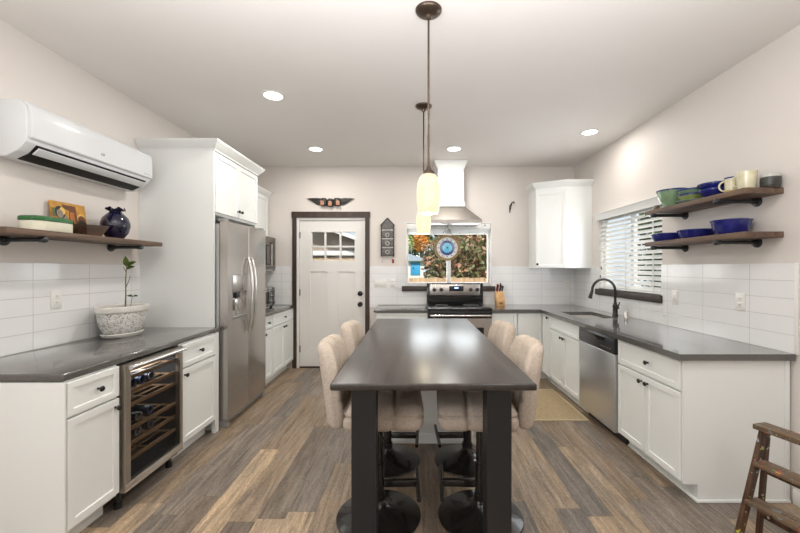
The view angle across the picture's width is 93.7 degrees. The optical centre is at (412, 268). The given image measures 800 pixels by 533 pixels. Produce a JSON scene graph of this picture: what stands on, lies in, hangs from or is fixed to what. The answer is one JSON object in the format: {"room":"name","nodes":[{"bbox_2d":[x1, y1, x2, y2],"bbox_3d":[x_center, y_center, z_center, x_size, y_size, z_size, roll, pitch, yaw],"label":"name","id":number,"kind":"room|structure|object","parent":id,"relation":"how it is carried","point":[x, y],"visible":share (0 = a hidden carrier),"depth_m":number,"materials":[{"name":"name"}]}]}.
{"room":"kitchen","nodes":[
{"label":"kitchen","id":0,"kind":"room"},
{"bbox_2d":[0,19,195,356],"bbox_3d":[-2.400,-0.017,1.370,0.120,2.793,7.940,0,0,0],"label":"wall","id":1,"kind":"structure","parent":0,"point":[31,72],"depth_m":2.51,"materials":[{"name":"paint"}]},
{"bbox_2d":[0,262,139,356],"bbox_3d":[-2.335,0.233,2.400,0.010,0.534,1.600,0,0,0],"label":"tiled wall","id":2,"kind":"structure","parent":1,"relation":"attached to","point":[28,322],"depth_m":2.44,"materials":[{"name":"white tile"}]},
{"bbox_2d":[51,290,61,308],"bbox_3d":[-2.326,0.202,2.447,0.008,0.118,0.075,0,0,0],"label":"wall outlet","id":3,"kind":"object","parent":2,"relation":"attached to","point":[56,296],"visible":1,"depth_m":2.44,"materials":[{"name":"plastic"}]},
{"bbox_2d":[0,99,151,191],"bbox_3d":[-2.228,-0.782,2.565,0.221,0.319,0.980,0,0,0],"label":"air conditioner","id":4,"kind":"object","parent":1,"relation":"attached to","point":[32,135],"visible":1,"depth_m":2.33,"materials":[{"name":"white plastic"}]},
{"bbox_2d":[17,145,145,190],"bbox_3d":[-2.197,-0.663,2.570,0.114,0.080,0.870,0,0,0],"label":"air vent","id":5,"kind":"object","parent":4,"relation":"attached to","point":[46,156],"depth_m":2.45,"materials":[{"name":"white plastic"}]},
{"bbox_2d":[0,226,161,251],"bbox_3d":[-2.215,-0.174,2.530,0.250,0.086,1.200,0,0,0],"label":"wall shelf","id":6,"kind":"object","parent":1,"relation":"attached to","point":[7,234],"visible":1,"depth_m":2.29,"materials":[{"name":"brown wood"}]},
{"bbox_2d":[17,215,73,232],"bbox_3d":[-2.168,-0.259,2.222,0.155,0.083,0.265,0,0,0],"label":"casserole dish","id":7,"kind":"object","parent":6,"relation":"on","point":[38,222],"visible":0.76,"depth_m":2.14,"materials":[{"name":"white ceramic"}]},
{"bbox_2d":[48,200,86,223],"bbox_3d":[-2.303,-0.329,2.515,0.047,0.219,0.250,0,0,0],"label":"painting","id":8,"kind":"object","parent":6,"relation":"on","point":[76,213],"visible":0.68,"depth_m":2.51},
{"bbox_2d":[73,224,109,235],"bbox_3d":[-2.170,-0.255,2.500,0.150,0.076,0.188,0,0,0],"label":"bowl","id":9,"kind":"object","parent":6,"relation":"on","point":[97,230],"visible":0.65,"depth_m":2.45,"materials":[{"name":"brown wood"}]},
{"bbox_2d":[99,206,130,237],"bbox_3d":[-2.190,-0.334,2.760,0.182,0.234,0.182,0,0,0],"label":"vase","id":10,"kind":"object","parent":6,"relation":"on","point":[120,225],"visible":0.91,"depth_m":2.71,"materials":[{"name":"blue ceramic"}]},
{"bbox_2d":[256,185,271,235],"bbox_3d":[-2.142,-0.736,4.654,0.393,0.622,1.084,0,0,0],"label":"upper cabinet","id":11,"kind":"object","parent":1,"relation":"attached to","point":[263,194],"visible":0.19,"depth_m":5.00,"materials":[{"name":"white wood"}]},
{"bbox_2d":[266,236,274,270],"bbox_3d":[-2.097,-0.193,4.800,0.462,0.455,0.760,0,0,0],"label":"microwave","id":12,"kind":"object","parent":11,"relation":"attached to","point":[270,242],"visible":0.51,"depth_m":4.96,"materials":[{"name":"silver metal"}]},
{"bbox_2d":[0,0,799,166],"bbox_3d":[-0.050,-1.463,1.370,4.820,0.100,7.940,0,0,0],"label":"ceiling","id":13,"kind":"structure","parent":0,"point":[514,83],"depth_m":2.61,"materials":[{"name":"paint"}]},
{"bbox_2d":[261,90,284,100],"bbox_3d":[-1.140,-1.409,3.060,0.188,0.006,0.188,0,0,0],"label":"recessed light","id":14,"kind":"object","parent":13,"relation":"in","point":[272,95],"visible":1,"depth_m":3.05,"materials":[{"name":"white"}]},
{"bbox_2d":[307,146,323,151],"bbox_3d":[-1.150,-1.409,4.430,0.188,0.006,0.188,0,0,0],"label":"recessed light","id":15,"kind":"object","parent":13,"relation":"in","point":[312,148],"visible":1,"depth_m":4.43,"materials":[{"name":"white"}]},
{"bbox_2d":[415,102,431,234],"bbox_3d":[0.092,-0.857,3.260,0.144,1.113,0.144,0,0,0],"label":"pendant light","id":16,"kind":"object","parent":13,"relation":"hanging from","point":[423,222],"visible":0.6,"depth_m":3.21,"materials":[{"name":"beige glass"}]},
{"bbox_2d":[415,1,441,214],"bbox_3d":[0.085,-0.857,2.050,0.144,1.113,0.144,0,0,0],"label":"pendant light","id":17,"kind":"object","parent":13,"relation":"hanging from","point":[428,186],"visible":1,"depth_m":2.02,"materials":[{"name":"beige glass"}]},
{"bbox_2d":[446,146,461,150],"bbox_3d":[0.483,-1.409,4.420,0.188,0.006,0.188,0,0,0],"label":"recessed light","id":18,"kind":"object","parent":13,"relation":"in","point":[451,148],"visible":1,"depth_m":4.40,"materials":[{"name":"white"}]},
{"bbox_2d":[580,129,599,135],"bbox_3d":[1.830,-1.409,3.880,0.188,0.006,0.188,0,0,0],"label":"recessed light","id":19,"kind":"object","parent":13,"relation":"in","point":[587,132],"visible":1,"depth_m":3.88,"materials":[{"name":"white"}]},
{"bbox_2d":[257,167,574,367],"bbox_3d":[-0.050,-0.017,5.270,4.580,2.793,0.140,0,0,0],"label":"wall","id":20,"kind":"structure","parent":0,"point":[383,192],"depth_m":5.20,"materials":[{"name":"paint"}]},
{"bbox_2d":[299,366,319,367],"bbox_3d":[-1.123,1.372,5.260,0.910,0.016,0.120,0,0,0],"label":"trim","id":21,"kind":"structure","parent":20,"relation":"attached to","point":[300,366],"depth_m":5.20,"materials":[{"name":"brown wood"}]},
{"bbox_2d":[291,212,369,367],"bbox_3d":[-1.137,0.297,5.189,1.083,2.165,0.022,0,0,0],"label":"trim","id":22,"kind":"structure","parent":20,"relation":"attached to","point":[294,215],"depth_m":5.18,"materials":[{"name":"brown wood"}]},
{"bbox_2d":[308,198,352,206],"bbox_3d":[-1.138,-0.911,5.159,0.656,0.128,0.081,0,0,0],"label":"carving","id":23,"kind":"object","parent":20,"relation":"attached to","point":[319,201],"visible":1,"depth_m":5.15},
{"bbox_2d":[297,218,364,367],"bbox_3d":[-1.137,0.339,5.258,0.950,2.083,0.124,0,0,0],"label":"trim","id":24,"kind":"structure","parent":20,"relation":"attached to","point":[298,219],"depth_m":5.20,"materials":[{"name":"white wood"}]},
{"bbox_2d":[299,220,364,365],"bbox_3d":[-1.126,0.344,5.206,0.908,2.032,0.108,0,0,0],"label":"door","id":25,"kind":"structure","parent":20,"relation":"in","point":[331,292],"depth_m":5.22,"materials":[{"name":"white wood"}]},
{"bbox_2d":[380,218,394,257],"bbox_3d":[-0.352,-0.427,5.176,0.207,0.553,0.047,0,0,0],"label":"wall decoration","id":26,"kind":"object","parent":20,"relation":"attached to","point":[387,227],"visible":1,"depth_m":5.16,"materials":[{"name":"wood"}]},
{"bbox_2d":[266,266,573,307],"bbox_3d":[-0.050,0.253,5.195,4.560,0.574,0.010,0,0,0],"label":"tiled wall","id":27,"kind":"structure","parent":20,"relation":"attached to","point":[523,285],"depth_m":5.19,"materials":[{"name":"white tile"}]},
{"bbox_2d":[374,279,386,286],"bbox_3d":[-0.448,0.202,5.185,0.174,0.118,0.009,0,0,0],"label":"light switch","id":28,"kind":"object","parent":27,"relation":"attached to","point":[377,282],"visible":1,"depth_m":5.18,"materials":[{"name":"plastic"}]},
{"bbox_2d":[390,279,394,286],"bbox_3d":[-0.280,0.202,5.186,0.070,0.118,0.008,0,0,0],"label":"wall outlet","id":29,"kind":"object","parent":27,"relation":"attached to","point":[392,281],"visible":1,"depth_m":5.18,"materials":[{"name":"plastic"}]},
{"bbox_2d":[407,235,489,285],"bbox_3d":[0.495,-0.199,5.275,1.190,0.883,0.050,0,0,0],"label":"window","id":30,"kind":"structure","parent":20,"relation":"in","point":[487,283],"depth_m":5.25,"materials":[{"name":"white plastic"}]},
{"bbox_2d":[402,286,494,290],"bbox_3d":[0.489,0.278,5.202,1.289,0.069,0.095,0,0,0],"label":"trim","id":31,"kind":"structure","parent":20,"relation":"attached to","point":[404,288],"depth_m":5.15,"materials":[{"name":"brown wood"}]},
{"bbox_2d":[406,222,491,285],"bbox_3d":[0.495,-0.199,5.223,1.190,0.883,0.054,0,0,0],"label":"trim","id":32,"kind":"structure","parent":20,"relation":"attached to","point":[406,222],"depth_m":5.20,"materials":[{"name":"white wood"}]},
{"bbox_2d":[407,223,490,234],"bbox_3d":[0.495,-0.550,5.223,1.162,0.151,0.046,0,0,0],"label":"window blind","id":33,"kind":"object","parent":20,"relation":"attached to","point":[483,228],"visible":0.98,"depth_m":5.21,"materials":[{"name":"white plastic"}]},
{"bbox_2d":[431,160,481,225],"bbox_3d":[0.495,-0.994,4.972,0.760,0.835,0.444,0,0,0],"label":"range hood","id":34,"kind":"object","parent":20,"relation":"attached to","point":[453,211],"visible":0.77,"depth_m":4.91,"materials":[{"name":"silver metal"}]},
{"bbox_2d":[434,227,459,260],"bbox_3d":[0.470,-0.344,5.160,0.352,0.473,0.016,0,0,0],"label":"suncatcher","id":35,"kind":"object","parent":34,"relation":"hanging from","point":[447,247],"visible":1,"depth_m":5.16,"materials":[{"name":"blue glass"}]},
{"bbox_2d":[524,179,593,267],"bbox_3d":[1.889,-0.554,4.914,0.698,1.099,0.568,0,0,0],"label":"upper cabinet","id":36,"kind":"object","parent":20,"relation":"attached to","point":[559,211],"visible":1,"depth_m":4.72,"materials":[{"name":"white wood"}]},
{"bbox_2d":[80,368,799,532],"bbox_3d":[-0.050,1.410,1.370,4.820,0.060,7.940,0,0,0],"label":"floor","id":37,"kind":"structure","parent":0,"point":[279,465],"depth_m":2.40,"materials":[{"name":"brown wood"}]},
{"bbox_2d":[0,365,121,532],"bbox_3d":[-1.978,0.961,1.942,0.721,0.839,0.333,0,0,0],"label":"base cabinet","id":38,"kind":"object","parent":37,"relation":"on","point":[59,441],"visible":1,"depth_m":1.77,"materials":[{"name":"white wood"}]},
{"bbox_2d":[0,327,218,381],"bbox_3d":[-1.992,0.519,2.485,0.673,0.038,1.425,0,0,0],"label":"countertop","id":39,"kind":"structure","parent":38,"relation":"on","point":[67,361],"depth_m":2.21,"materials":[{"name":"grey stone"}]},
{"bbox_2d":[93,256,149,338],"bbox_3d":[-2.165,0.204,2.800,0.275,0.592,0.418,0,0,0],"label":"planter","id":40,"kind":"object","parent":39,"relation":"on","point":[114,321],"visible":1,"depth_m":2.70,"materials":[{"name":"ceramic"}]},
{"bbox_2d":[112,346,186,509],"bbox_3d":[-1.942,0.964,2.387,0.697,0.832,0.530,0,0,0],"label":"wine cooler","id":41,"kind":"object","parent":37,"relation":"on","point":[141,455],"visible":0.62,"depth_m":2.47,"materials":[{"name":"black glass"}]},
{"bbox_2d":[131,378,136,387],"bbox_3d":[-1.832,0.688,2.255,0.298,0.062,0.062,0,0,0],"label":"wine bottle","id":42,"kind":"object","parent":41,"relation":"in","point":[133,380],"visible":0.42,"depth_m":2.27,"materials":[{"name":"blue glass"}]},
{"bbox_2d":[131,411,141,420],"bbox_3d":[-1.832,0.906,2.305,0.298,0.062,0.062,0,0,0],"label":"wine bottle","id":43,"kind":"object","parent":41,"relation":"in","point":[135,415],"visible":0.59,"depth_m":2.29,"materials":[{"name":"grey glass"}]},
{"bbox_2d":[131,426,141,435],"bbox_3d":[-1.832,0.997,2.300,0.298,0.062,0.062,0,0,0],"label":"wine bottle","id":44,"kind":"object","parent":41,"relation":"in","point":[137,431],"visible":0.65,"depth_m":2.29,"materials":[{"name":"grey glass"}]},
{"bbox_2d":[135,374,145,383],"bbox_3d":[-1.832,0.688,2.335,0.298,0.062,0.062,0,0,0],"label":"wine bottle","id":45,"kind":"object","parent":41,"relation":"in","point":[140,379],"visible":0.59,"depth_m":2.33,"materials":[{"name":"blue glass"}]},
{"bbox_2d":[131,405,153,414],"bbox_3d":[-1.832,0.906,2.405,0.298,0.062,0.062,0,0,0],"label":"wine bottle","id":46,"kind":"object","parent":41,"relation":"in","point":[145,409],"visible":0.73,"depth_m":2.38,"materials":[{"name":"blue glass"}]},
{"bbox_2d":[131,419,153,428],"bbox_3d":[-1.832,0.997,2.410,0.298,0.062,0.062,0,0,0],"label":"wine bottle","id":47,"kind":"object","parent":41,"relation":"in","point":[149,424],"visible":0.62,"depth_m":2.39,"materials":[{"name":"black glass"}]},
{"bbox_2d":[131,371,154,379],"bbox_3d":[-1.832,0.688,2.415,0.298,0.062,0.062,0,0,0],"label":"wine bottle","id":48,"kind":"object","parent":41,"relation":"in","point":[150,375],"visible":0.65,"depth_m":2.40,"materials":[{"name":"grey glass"}]},
{"bbox_2d":[171,332,218,459],"bbox_3d":[-1.978,0.961,2.930,0.721,0.839,0.531,0,0,0],"label":"base cabinet","id":49,"kind":"object","parent":37,"relation":"on","point":[201,356],"visible":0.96,"depth_m":2.92,"materials":[{"name":"white wood"}]},
{"bbox_2d":[134,138,264,429],"bbox_3d":[-1.986,0.143,3.650,0.703,2.474,1.020,0,0,0],"label":"tall cabinet","id":50,"kind":"object","parent":37,"relation":"on","point":[194,183],"visible":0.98,"depth_m":3.20,"materials":[{"name":"white wood"}]},
{"bbox_2d":[215,218,265,427],"bbox_3d":[-1.922,0.474,3.652,0.776,1.812,0.835,0,0,0],"label":"refrigerator","id":51,"kind":"object","parent":37,"relation":"on","point":[240,250],"visible":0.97,"depth_m":3.45,"materials":[{"name":"silver metal"}]},
{"bbox_2d":[266,315,271,379],"bbox_3d":[-1.975,0.961,4.271,0.706,0.839,0.318,0,0,0],"label":"base cabinet","id":52,"kind":"object","parent":37,"relation":"on","point":[268,318],"visible":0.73,"depth_m":4.31,"materials":[{"name":"white wood"}]},
{"bbox_2d":[266,308,292,383],"bbox_3d":[-1.975,0.961,4.814,0.706,0.839,0.763,0,0,0],"label":"base cabinet","id":53,"kind":"object","parent":37,"relation":"on","point":[282,322],"visible":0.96,"depth_m":4.75,"materials":[{"name":"white wood"}]},
{"bbox_2d":[266,305,293,315],"bbox_3d":[-1.984,0.519,4.646,0.688,0.038,1.083,0,0,0],"label":"countertop","id":54,"kind":"structure","parent":53,"relation":"on","point":[276,308],"depth_m":4.69,"materials":[{"name":"grey stone"}]},
{"bbox_2d":[266,286,274,306],"bbox_3d":[-1.944,0.365,4.655,0.352,0.270,0.470,0,0,0],"label":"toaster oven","id":55,"kind":"object","parent":54,"relation":"on","point":[270,290],"visible":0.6,"depth_m":4.73,"materials":[{"name":"silver metal"}]},
{"bbox_2d":[317,334,423,532],"bbox_3d":[-0.233,0.885,2.087,0.570,0.990,0.473,0,0,-2],"label":"bar stool","id":56,"kind":"object","parent":37,"relation":"on","point":[399,411],"visible":0.69,"depth_m":1.97,"materials":[{"name":"beige fabric"}]},
{"bbox_2d":[340,320,419,477],"bbox_3d":[-0.227,0.885,2.695,0.570,0.990,0.473,0,0,2],"label":"bar stool","id":57,"kind":"object","parent":37,"relation":"on","point":[399,460],"visible":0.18,"depth_m":2.65,"materials":[{"name":"fabric"}]},
{"bbox_2d":[376,312,427,319],"bbox_3d":[-0.136,0.961,4.899,0.638,0.839,0.577,0,0,0],"label":"base cabinet","id":58,"kind":"object","parent":37,"relation":"on","point":[379,315],"visible":0.2,"depth_m":4.62,"materials":[{"name":"white wood"}]},
{"bbox_2d":[374,305,427,311],"bbox_3d":[-0.149,0.519,4.884,0.666,0.038,0.608,0,0,0],"label":"countertop","id":59,"kind":"structure","parent":58,"relation":"on","point":[380,308],"depth_m":4.69,"materials":[{"name":"grey stone"}]},
{"bbox_2d":[330,319,536,532],"bbox_3d":[0.089,0.940,2.691,0.902,0.880,2.132,0,0,0],"label":"island table","id":60,"kind":"object","parent":37,"relation":"on","point":[427,356],"visible":0.82,"depth_m":1.70,"materials":[{"name":"black wood"}]},
{"bbox_2d":[427,283,491,336],"bbox_3d":[0.575,0.789,4.835,0.774,1.182,0.686,0,0,0],"label":"range","id":61,"kind":"object","parent":37,"relation":"on","point":[444,300],"visible":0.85,"depth_m":5.02,"materials":[{"name":"silver metal"}]},
{"bbox_2d":[427,304,491,310],"bbox_3d":[0.575,0.499,4.832,0.774,0.035,0.575,0,0,0],"label":"cooktop","id":62,"kind":"object","parent":61,"relation":"in","point":[431,307],"depth_m":4.64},
{"bbox_2d":[434,320,515,477],"bbox_3d":[0.433,0.885,2.698,0.570,0.990,0.473,0,0,-2],"label":"bar stool","id":63,"kind":"object","parent":37,"relation":"on","point":[458,460],"visible":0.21,"depth_m":2.65,"materials":[{"name":"fabric"}]},
{"bbox_2d":[437,334,543,532],"bbox_3d":[0.418,0.885,2.089,0.570,0.990,0.473,0,0,3],"label":"bar stool","id":64,"kind":"object","parent":37,"relation":"on","point":[461,511],"visible":0.75,"depth_m":1.99,"materials":[{"name":"fabric"}]},
{"bbox_2d":[492,313,516,336],"bbox_3d":[1.125,0.961,4.899,0.314,0.839,0.577,0,0,0],"label":"base cabinet","id":65,"kind":"object","parent":37,"relation":"on","point":[511,318],"visible":0.21,"depth_m":4.61,"materials":[{"name":"white wood"}]},
{"bbox_2d":[517,313,557,386],"bbox_3d":[1.756,0.961,4.773,0.943,0.839,0.830,0,0,0],"label":"base cabinet","id":66,"kind":"object","parent":37,"relation":"on","point":[535,325],"visible":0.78,"depth_m":4.61,"materials":[{"name":"white wood"}]},
{"bbox_2d":[534,389,588,420],"bbox_3d":[1.295,1.375,3.825,0.590,0.010,0.870,0,0,0],"label":"kitchen mat","id":67,"kind":"object","parent":37,"relation":"on","point":[551,406],"visible":0.51,"depth_m":3.65,"materials":[{"name":"fabric"}]},
{"bbox_2d":[550,316,588,412],"bbox_3d":[1.897,0.961,3.965,0.681,0.839,0.780,0,0,0],"label":"base cabinet","id":68,"kind":"object","parent":37,"relation":"on","point":[564,336],"visible":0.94,"depth_m":3.92,"materials":[{"name":"white wood"}]},
{"bbox_2d":[579,326,627,444],"bbox_3d":[1.873,0.962,3.245,0.613,0.836,0.620,0,0,0],"label":"dishwasher","id":69,"kind":"object","parent":37,"relation":"on","point":[599,363],"visible":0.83,"depth_m":3.16,"materials":[{"name":"silver metal"}]},
{"bbox_2d":[618,340,790,502],"bbox_3d":[1.897,0.961,2.559,0.681,0.839,0.712,0,0,0],"label":"base cabinet","id":70,"kind":"object","parent":37,"relation":"on","point":[692,421],"visible":0.87,"depth_m":2.21,"materials":[{"name":"white wood"}]},
{"bbox_2d":[487,305,794,360],"bbox_3d":[1.597,0.519,3.687,1.262,0.038,3.003,0,0,0],"label":"countertop","id":71,"kind":"structure","parent":70,"relation":"on","point":[679,344],"depth_m":2.72,"materials":[{"name":"grey stone"}]},
{"bbox_2d":[494,291,504,305],"bbox_3d":[1.160,0.403,5.032,0.110,0.194,0.174,0,0,0],"label":"knife block","id":72,"kind":"object","parent":71,"relation":"on","point":[499,299],"visible":1,"depth_m":4.98,"materials":[{"name":"brown wood"}]},
{"bbox_2d":[573,315,600,317],"bbox_3d":[1.883,0.632,4.048,0.389,0.186,0.599,0,0,0],"label":"sink","id":73,"kind":"object","parent":71,"relation":"in","point":[580,316],"visible":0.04,"depth_m":4.33,"materials":[{"name":"metal"}]},
{"bbox_2d":[588,278,619,315],"bbox_3d":[2.007,0.300,3.940,0.318,0.400,0.103,0,0,0],"label":"faucet","id":74,"kind":"object","parent":71,"relation":"on","point":[615,306],"visible":1,"depth_m":3.95,"materials":[{"name":"black metal"}]},
{"bbox_2d":[734,422,799,532],"bbox_3d":[1.726,1.079,1.664,0.255,0.598,0.442,0,0,-15],"label":"step ladder","id":75,"kind":"object","parent":37,"relation":"on","point":[760,462],"visible":1,"depth_m":1.83,"materials":[{"name":"brown wood"}]},
{"bbox_2d":[575,25,799,501],"bbox_3d":[2.300,-0.017,1.370,0.120,2.793,7.940,0,0,0],"label":"wall","id":76,"kind":"structure","parent":0,"point":[747,117],"depth_m":2.69,"materials":[{"name":"paint"}]},
{"bbox_2d":[595,289,662,302],"bbox_3d":[2.252,0.278,3.950,0.095,0.069,1.200,0,0,0],"label":"trim","id":77,"kind":"structure","parent":76,"relation":"attached to","point":[620,294],"depth_m":3.77,"materials":[{"name":"brown wood"}]},
{"bbox_2d":[604,207,654,291],"bbox_3d":[2.330,-0.199,3.950,0.040,0.883,1.160,0,0,0],"label":"window","id":78,"kind":"structure","parent":76,"relation":"in","point":[651,207],"depth_m":3.96,"materials":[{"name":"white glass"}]},
{"bbox_2d":[594,196,661,294],"bbox_3d":[2.241,-0.208,3.945,0.102,0.892,1.210,0,0,0],"label":"window blind","id":79,"kind":"object","parent":78,"relation":"attached to","point":[648,203],"visible":0.85,"depth_m":3.88,"materials":[{"name":"white plastic"}]},
{"bbox_2d":[574,263,793,353],"bbox_3d":[2.235,0.233,3.695,0.010,0.534,3.010,0,0,0],"label":"tiled wall","id":80,"kind":"structure","parent":76,"relation":"attached to","point":[706,292],"depth_m":2.72,"materials":[{"name":"white tile"}]},
{"bbox_2d":[672,290,677,304],"bbox_3d":[2.225,0.245,3.190,0.009,0.118,0.075,0,0,0],"label":"light switch","id":81,"kind":"object","parent":80,"relation":"attached to","point":[674,292],"visible":1,"depth_m":3.19,"materials":[{"name":"plastic"}]},
{"bbox_2d":[735,293,745,310],"bbox_3d":[2.226,0.225,2.550,0.008,0.118,0.075,0,0,0],"label":"wall outlet","id":82,"kind":"object","parent":80,"relation":"attached to","point":[740,298],"visible":1,"depth_m":2.54,"materials":[{"name":"plastic"}]},
{"bbox_2d":[645,187,783,219],"bbox_3d":[2.097,-0.446,2.749,0.284,0.088,0.974,0,0,0],"label":"wall shelf","id":83,"kind":"object","parent":76,"relation":"attached to","point":[753,195],"visible":1,"depth_m":2.47,"materials":[{"name":"brown wood"}]},
{"bbox_2d":[656,187,685,206],"bbox_3d":[2.118,-0.564,3.060,0.233,0.148,0.233,0,0,0],"label":"bowl","id":84,"kind":"object","parent":83,"relation":"on","point":[667,197],"visible":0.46,"depth_m":3.00,"materials":[{"name":"green ceramic"}]},
{"bbox_2d":[676,198,698,203],"bbox_3d":[2.118,-0.501,2.838,0.216,0.023,0.216,0,0,0],"label":"plate","id":85,"kind":"object","parent":83,"relation":"on","point":[685,200],"visible":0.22,"depth_m":2.80,"materials":[{"name":"green ceramic"}]},
{"bbox_2d":[676,192,702,199],"bbox_3d":[2.118,-0.528,2.838,0.205,0.065,0.205,0,0,0],"label":"bowl","id":86,"kind":"object","parent":85,"relation":"on","point":[692,195],"visible":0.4,"depth_m":2.78,"materials":[{"name":"green ceramic"}]},
{"bbox_2d":[676,187,700,194],"bbox_3d":[2.122,-0.566,2.842,0.209,0.065,0.209,0,0,0],"label":"bowl","id":87,"kind":"object","parent":86,"relation":"on","point":[692,189],"visible":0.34,"depth_m":2.79,"materials":[{"name":"green ceramic"}]},
{"bbox_2d":[697,187,723,196],"bbox_3d":[2.118,-0.522,2.632,0.201,0.065,0.201,0,0,0],"label":"bowl","id":88,"kind":"object","parent":83,"relation":"on","point":[705,192],"visible":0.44,"depth_m":2.59,"materials":[{"name":"ceramic"}]},
{"bbox_2d":[697,180,723,188],"bbox_3d":[2.115,-0.562,2.628,0.201,0.065,0.201,0,0,0],"label":"bowl","id":89,"kind":"object","parent":88,"relation":"on","point":[713,183],"visible":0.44,"depth_m":2.58,"materials":[{"name":"ceramic"}]},
{"bbox_2d":[718,176,736,191],"bbox_3d":[2.107,-0.547,2.490,0.108,0.115,0.085,0,0,0],"label":"mug","id":90,"kind":"object","parent":83,"relation":"on","point":[727,186],"visible":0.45,"depth_m":2.48,"materials":[{"name":"beige ceramic"}]},
{"bbox_2d":[730,170,757,188],"bbox_3d":[2.091,-0.549,2.360,0.126,0.118,0.108,0,0,0],"label":"mug","id":91,"kind":"object","parent":83,"relation":"on","point":[747,178],"visible":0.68,"depth_m":2.33,"materials":[{"name":"beige ceramic"}]},
{"bbox_2d":[759,172,781,186],"bbox_3d":[2.185,-0.533,2.292,0.101,0.086,0.101,0,0,0],"label":"pot","id":92,"kind":"object","parent":83,"relation":"on","point":[769,179],"visible":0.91,"depth_m":2.26,"materials":[{"name":"grey ceramic"}]},
{"bbox_2d":[645,231,783,251],"bbox_3d":[2.097,-0.180,2.749,0.284,0.088,0.974,0,0,0],"label":"wall shelf","id":93,"kind":"object","parent":76,"relation":"attached to","point":[756,237],"visible":1,"depth_m":2.44,"materials":[{"name":"brown wood"}]},
{"bbox_2d":[650,232,680,241],"bbox_3d":[2.100,-0.256,3.095,0.247,0.063,0.242,0,0,0],"label":"dish","id":94,"kind":"object","parent":93,"relation":"on","point":[673,235],"visible":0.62,"depth_m":3.02,"materials":[{"name":"ceramic"}]},
{"bbox_2d":[676,228,714,237],"bbox_3d":[2.108,-0.256,2.790,0.247,0.063,0.242,0,0,0],"label":"dish","id":95,"kind":"object","parent":93,"relation":"on","point":[686,233],"visible":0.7,"depth_m":2.71,"materials":[{"name":"ceramic"}]},
{"bbox_2d":[709,218,753,234],"bbox_3d":[2.098,-0.272,2.475,0.229,0.095,0.225,0,0,0],"label":"bowl","id":96,"kind":"object","parent":93,"relation":"on","point":[722,226],"visible":0.93,"depth_m":2.40,"materials":[{"name":"ceramic"}]},
{"bbox_2d":[794,263,798,354],"bbox_3d":[2.233,0.233,2.183,0.014,0.534,0.015,0,0,0],"label":"trim","id":97,"kind":"structure","parent":76,"relation":"attached to","point":[796,265],"depth_m":2.18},
{"bbox_2d":[793,489,799,507],"bbox_3d":[2.233,1.335,-0.200,0.014,0.090,4.800,0,0,0],"label":"baseboard","id":98,"kind":"structure","parent":76,"relation":"attached to","point":[796,494],"depth_m":2.18,"materials":[{"name":"white wood"}]},
{"label":"outside","id":99,"kind":"structure","parent":0,"visible":0},
{"bbox_3d":[1.000,1.565,22.680,30.000,0.130,34.640,0,0,0],"label":"lawn","id":100,"kind":"structure","parent":99,"visible":0},
{"bbox_2d":[313,232,354,259],"bbox_3d":[-2.850,0.140,10.410,4.700,2.720,3.580,0,0,0],"label":"house","id":101,"kind":"structure","parent":100,"relation":"on","point":[348,239],"depth_m":9.00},
{"bbox_2d":[313,258,354,259],"bbox_3d":[-1.983,0.641,7.890,2.034,1.717,0.060,0,0,0],"label":"fence","id":102,"kind":"object","parent":100,"relation":"on","point":[313,258],"visible":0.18,"depth_m":7.90,"materials":[{"name":"brown wood"}]},
{"bbox_2d":[408,235,413,250],"bbox_3d":[-0.465,-0.193,18.769,1.120,3.391,1.104,0,0,0],"label":"tree","id":103,"kind":"object","parent":100,"relation":"on","point":[410,241],"visible":0.27,"depth_m":18.68,"materials":[{"name":"green plant"}]},
{"bbox_2d":[408,254,424,277],"bbox_3d":[-0.620,0.440,17.000,2.560,2.120,2.400,0,0,0],"label":"shed","id":104,"kind":"object","parent":100,"relation":"on","point":[415,263],"visible":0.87,"depth_m":15.97,"materials":[{"name":"white wood"}]},
{"bbox_2d":[408,235,428,255],"bbox_3d":[-0.746,-1.296,22.803,3.727,5.597,3.173,0,0,0],"label":"tree","id":105,"kind":"object","parent":100,"relation":"on","point":[413,250],"visible":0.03,"depth_m":22.56,"materials":[{"name":"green plant"}]},
{"bbox_2d":[413,235,429,257],"bbox_3d":[0.392,-0.202,19.951,1.098,3.409,1.130,0,0,0],"label":"tree","id":106,"kind":"object","parent":100,"relation":"on","point":[419,238],"visible":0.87,"depth_m":19.78,"materials":[{"name":"orange plant"}]},
{"bbox_2d":[408,278,486,281],"bbox_3d":[0.850,0.842,7.590,3.700,1.317,0.060,0,0,0],"label":"fence","id":107,"kind":"object","parent":100,"relation":"on","point":[409,279],"visible":0.15,"depth_m":7.60,"materials":[{"name":"brown wood"}]},
{"bbox_2d":[422,235,484,272],"bbox_3d":[3.223,-1.806,27.483,6.296,6.617,3.268,0,0,0],"label":"tree","id":108,"kind":"object","parent":100,"relation":"on","point":[431,237],"visible":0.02,"depth_m":27.03,"materials":[{"name":"green plant"}]},
{"bbox_2d":[421,235,486,277],"bbox_3d":[1.252,0.163,9.421,2.108,2.684,1.892,0,0,0],"label":"shrub","id":109,"kind":"object","parent":100,"relation":"on","point":[470,264],"visible":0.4,"depth_m":8.96,"materials":[{"name":"green plant"}]},
{"bbox_2d":[630,212,661,287],"bbox_3d":[6.603,-0.512,7.364,2.032,4.753,7.327,0,0,0],"label":"hedge","id":110,"kind":"object","parent":100,"relation":"on","point":[644,212],"visible":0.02,"depth_m":9.86,"materials":[{"name":"green plant"}]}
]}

